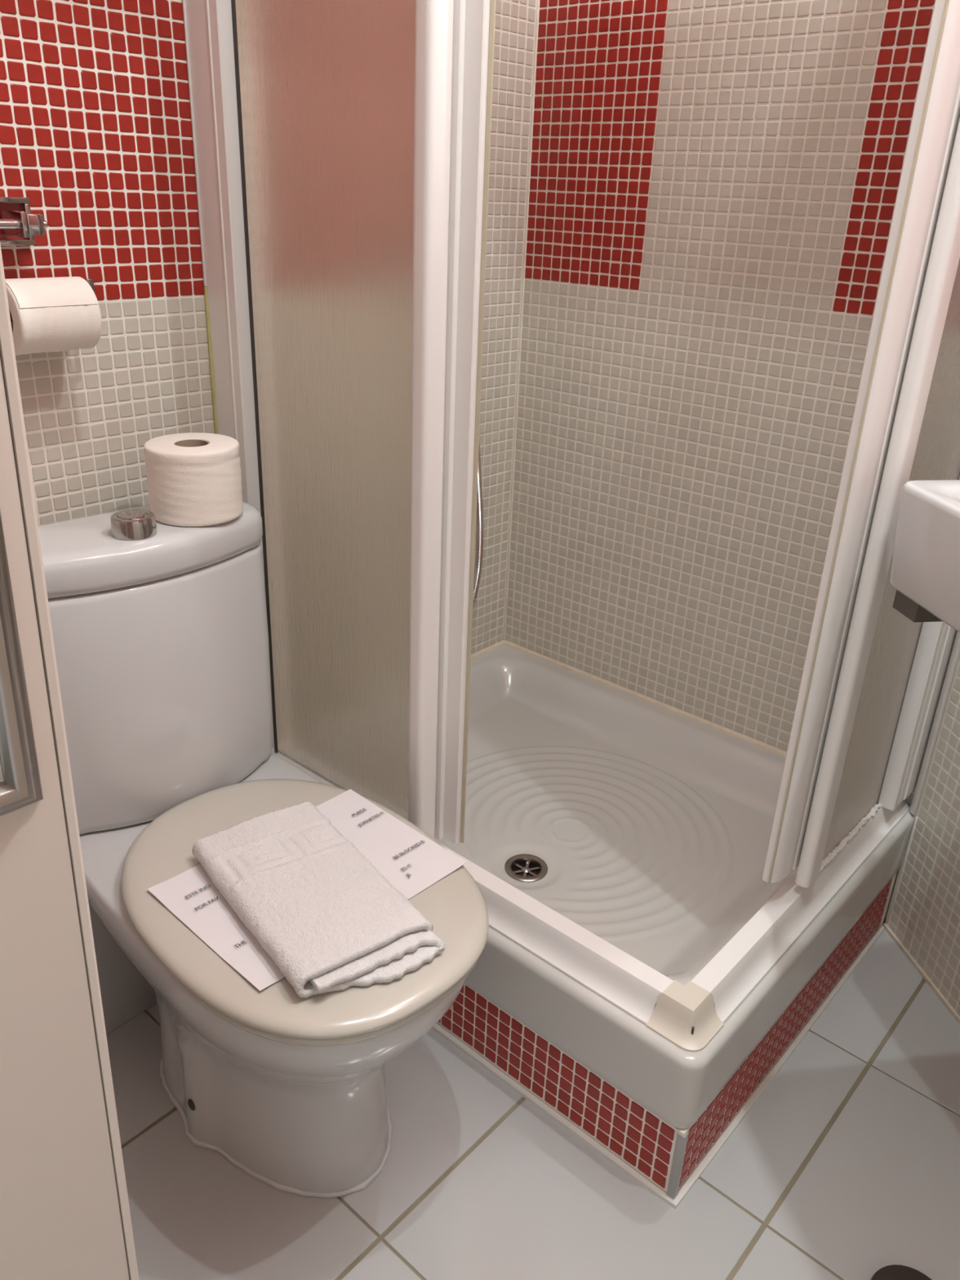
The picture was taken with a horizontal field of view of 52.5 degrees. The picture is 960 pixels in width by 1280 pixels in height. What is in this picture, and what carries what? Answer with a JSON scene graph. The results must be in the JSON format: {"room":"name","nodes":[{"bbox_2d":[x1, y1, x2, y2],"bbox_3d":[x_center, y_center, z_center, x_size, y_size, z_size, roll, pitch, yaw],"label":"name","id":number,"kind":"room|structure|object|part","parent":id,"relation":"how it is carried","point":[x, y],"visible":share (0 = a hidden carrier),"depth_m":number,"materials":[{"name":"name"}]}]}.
{"room":"bathroom","nodes":[
{"label":"bathroom","id":0,"kind":"room"},
{"bbox_2d":[0,0,537,654],"bbox_3d":[-0.659,-0.526,1.017,0.061,2.320,2.310,22,31,36],"label":"wall","id":1,"kind":"structure","parent":0,"point":[95,124],"depth_m":1.25,"materials":[{"name":"tile"}]},
{"bbox_2d":[0,196,95,321],"bbox_3d":[-0.536,-0.437,1.117,0.058,0.130,0.218,22,31,36],"label":"toilet roll holder","id":2,"kind":"object","parent":1,"relation":"attached to","point":[18,226],"visible":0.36,"depth_m":1.11,"materials":[{"name":"silver metal"}]},
{"bbox_3d":[-0.562,-0.478,1.110,0.001,0.040,0.085,22,31,36],"label":"plate","id":3,"kind":"part","parent":2,"relation":"part of","materials":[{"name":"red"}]},
{"bbox_3d":[-0.528,-0.473,1.105,0.050,0.027,0.006,22,31,36],"label":"arm","id":4,"kind":"part","parent":2,"relation":"part of","materials":[{"name":"silver metal"}]},
{"bbox_3d":[-0.559,-0.476,1.107,0.011,0.052,0.097,22,31,36],"label":"plate frame","id":5,"kind":"part","parent":2,"relation":"part of","materials":[{"name":"silver metal"}]},
{"bbox_2d":[4,276,102,355],"bbox_3d":[-0.508,-0.380,1.139,0.082,0.083,0.098,22,31,36],"label":"toilet roll","id":6,"kind":"object","parent":2,"relation":"hanging from","point":[59,313],"visible":0.92,"depth_m":1.11,"materials":[{"name":"white paper"}]},
{"bbox_2d":[88,749,274,1034],"bbox_3d":[-0.698,0.439,1.280,0.157,0.345,0.960,22,31,36],"label":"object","id":7,"kind":"structure","parent":1,"relation":"attached to","point":[126,993],"depth_m":1.40,"materials":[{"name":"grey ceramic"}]},
{"bbox_2d":[472,440,484,609],"bbox_3d":[-0.050,-0.607,1.631,0.076,1.300,0.201,22,31,36],"label":"shower hose","id":8,"kind":"object","parent":1,"relation":"attached to","point":[479,517],"visible":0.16,"depth_m":1.88,"materials":[{"name":"silver metal"}]},
{"bbox_2d":[106,917,959,1279],"bbox_3d":[0.175,0.905,0.820,2.410,0.050,2.310,22,31,36],"label":"floor","id":9,"kind":"structure","parent":0,"point":[846,1166],"depth_m":1.23,"materials":[{"name":"tile"}]},
{"bbox_2d":[0,244,138,1279],"bbox_3d":[-0.494,-0.001,0.208,0.040,2.022,0.787,22,30,36],"label":"door","id":10,"kind":"structure","parent":9,"relation":"on","point":[65,1215],"depth_m":0.58,"materials":[{"name":"white wood"}]},
{"bbox_2d":[0,511,43,816],"bbox_3d":[-0.339,-0.209,0.253,0.014,0.760,0.368,22,30,36],"label":"framed mirror","id":11,"kind":"object","parent":10,"relation":"attached to","point":[20,786],"visible":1,"depth_m":0.50,"materials":[{"name":"metal"}]},
{"bbox_2d":[0,753,4,784],"bbox_3d":[-0.342,-0.211,0.256,0.003,0.728,0.336,22,30,36],"label":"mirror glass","id":12,"kind":"object","parent":11,"relation":"attached to","point":[2,755],"depth_m":0.51,"materials":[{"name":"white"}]},
{"bbox_2d":[38,501,488,1197],"bbox_3d":[-0.278,0.263,1.201,0.359,0.765,0.665,-20,33,-40],"label":"toilet","id":13,"kind":"object","parent":9,"relation":"on","point":[160,633],"visible":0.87,"depth_m":1.18,"materials":[{"name":"grey ceramic"}]},
{"bbox_3d":[-0.441,-0.120,1.224,0.359,0.050,0.159,-20,33,-40],"label":"cistern lid","id":14,"kind":"part","parent":13,"relation":"part of","materials":[{"name":"grey ceramic"}]},
{"bbox_2d":[143,432,243,526],"bbox_3d":[-0.366,-0.207,1.249,0.117,0.093,0.117,22,31,36],"label":"toilet roll","id":15,"kind":"object","parent":13,"relation":"on","point":[194,479],"visible":1,"depth_m":1.21,"materials":[{"name":"white paper"}]},
{"bbox_3d":[-0.289,0.440,1.287,0.341,0.369,0.654,-20,33,-40],"label":"bowl","id":16,"kind":"part","parent":13,"relation":"part of","materials":[{"name":"grey ceramic"}]},
{"bbox_3d":[-0.213,0.298,1.143,0.349,0.012,0.469,-20,33,-40],"label":"seat","id":17,"kind":"part","parent":13,"relation":"part of","materials":[{"name":"beige plastic"}]},
{"bbox_3d":[-0.211,0.283,1.135,0.354,0.018,0.474,-20,33,-40],"label":"lid","id":18,"kind":"part","parent":13,"relation":"part of","materials":[{"name":"beige plastic"}]},
{"bbox_2d":[147,789,466,991],"bbox_3d":[-0.196,0.273,1.131,0.216,0.003,0.296,23,32,38],"label":"paper notice","id":19,"kind":"object","parent":13,"relation":"on","point":[411,862],"visible":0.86,"depth_m":1.13,"materials":[{"name":"white paper"}]},
{"bbox_2d":[191,801,444,998],"bbox_3d":[-0.185,0.281,1.078,0.166,0.032,0.300,-15,30,-33],"label":"folded towel","id":20,"kind":"object","parent":19,"relation":"on","point":[328,918],"visible":1,"depth_m":1.05,"materials":[{"name":"white fabric"}]},
{"bbox_2d":[431,871,897,1208],"bbox_3d":[0.145,0.408,1.695,0.904,0.119,0.726,22,31,36],"label":"plinth","id":21,"kind":"object","parent":9,"relation":"on","point":[667,1160],"visible":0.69,"depth_m":1.31,"materials":[{"name":"tile"}]},
{"bbox_2d":[435,640,915,1128],"bbox_3d":[0.149,0.297,1.647,0.903,0.122,0.726,22,31,36],"label":"shower tray","id":22,"kind":"object","parent":9,"relation":"on","point":[644,822],"visible":0.57,"depth_m":1.57,"materials":[{"name":"white ceramic"}]},
{"bbox_2d":[182,0,959,1052],"bbox_3d":[0.189,-0.552,1.261,0.904,1.761,0.710,22,31,36],"label":"shower enclosure","id":23,"kind":"object","parent":22,"relation":"on","point":[342,148],"visible":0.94,"depth_m":1.22,"materials":[{"name":"frosted glass"},{"name":"white painted aluminium"},{"name":"dark rubber seal"}]},
{"bbox_3d":[-0.181,-0.524,1.175,0.352,1.669,0.003,22,31,36],"label":"frosted panel","id":24,"kind":"part","parent":23,"relation":"part of","materials":[{"name":"white glass"}]},
{"bbox_3d":[-0.017,-0.468,1.068,0.047,1.659,0.024,22,31,36],"label":"sliding door","id":25,"kind":"part","parent":23,"relation":"part of","materials":[{"name":"white metal"}]},
{"bbox_3d":[-0.089,0.314,1.415,0.829,0.038,0.048,22,31,36],"label":"rail","id":26,"kind":"part","parent":23,"relation":"part of","materials":[{"name":"white"}]},
{"bbox_3d":[0.483,0.347,1.395,0.048,0.038,0.640,22,31,36],"label":"rail","id":27,"kind":"part","parent":23,"relation":"part of","materials":[{"name":"white"}]},
{"bbox_3d":[0.447,-0.429,0.990,0.025,1.630,0.091,22,31,36],"label":"sliding door","id":28,"kind":"part","parent":23,"relation":"part of","materials":[{"name":"white"}]},
{"bbox_3d":[0.583,-0.463,1.113,0.003,1.669,0.279,22,31,36],"label":"frosted panel","id":29,"kind":"part","parent":23,"relation":"part of","materials":[{"name":"white"}]},
{"bbox_2d":[871,1264,932,1279],"bbox_3d":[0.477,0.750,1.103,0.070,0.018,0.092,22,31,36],"label":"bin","id":30,"kind":"object","parent":9,"relation":"on","point":[894,1272],"visible":1,"depth_m":1.12,"materials":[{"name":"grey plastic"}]},
{"bbox_2d":[502,0,957,918],"bbox_3d":[0.466,-0.698,1.493,0.960,2.320,0.064,22,31,36],"label":"wall","id":31,"kind":"structure","parent":0,"point":[713,185],"depth_m":1.64,"materials":[{"name":"tile"}]},
{"bbox_2d":[884,653,959,1016],"bbox_3d":[0.898,-0.254,0.569,0.062,2.320,1.450,-2,25,-10],"label":"wall","id":32,"kind":"structure","parent":0,"point":[923,913],"depth_m":1.54,"materials":[{"name":"tile"}]},
{"bbox_2d":[883,923,959,1024],"bbox_3d":[0.821,0.794,1.052,0.006,0.007,1.430,-2,25,-10],"label":"baseboard","id":33,"kind":"structure","parent":32,"relation":"attached to","point":[906,953],"depth_m":1.58,"materials":[{"name":"white tile"}]},
{"bbox_2d":[889,480,959,632],"bbox_3d":[0.659,0.001,0.874,0.324,0.146,0.558,-2,25,-10],"label":"washbasin","id":34,"kind":"object","parent":32,"relation":"attached to","point":[925,575],"visible":1,"depth_m":1.02,"materials":[{"name":"grey ceramic"}]}
]}

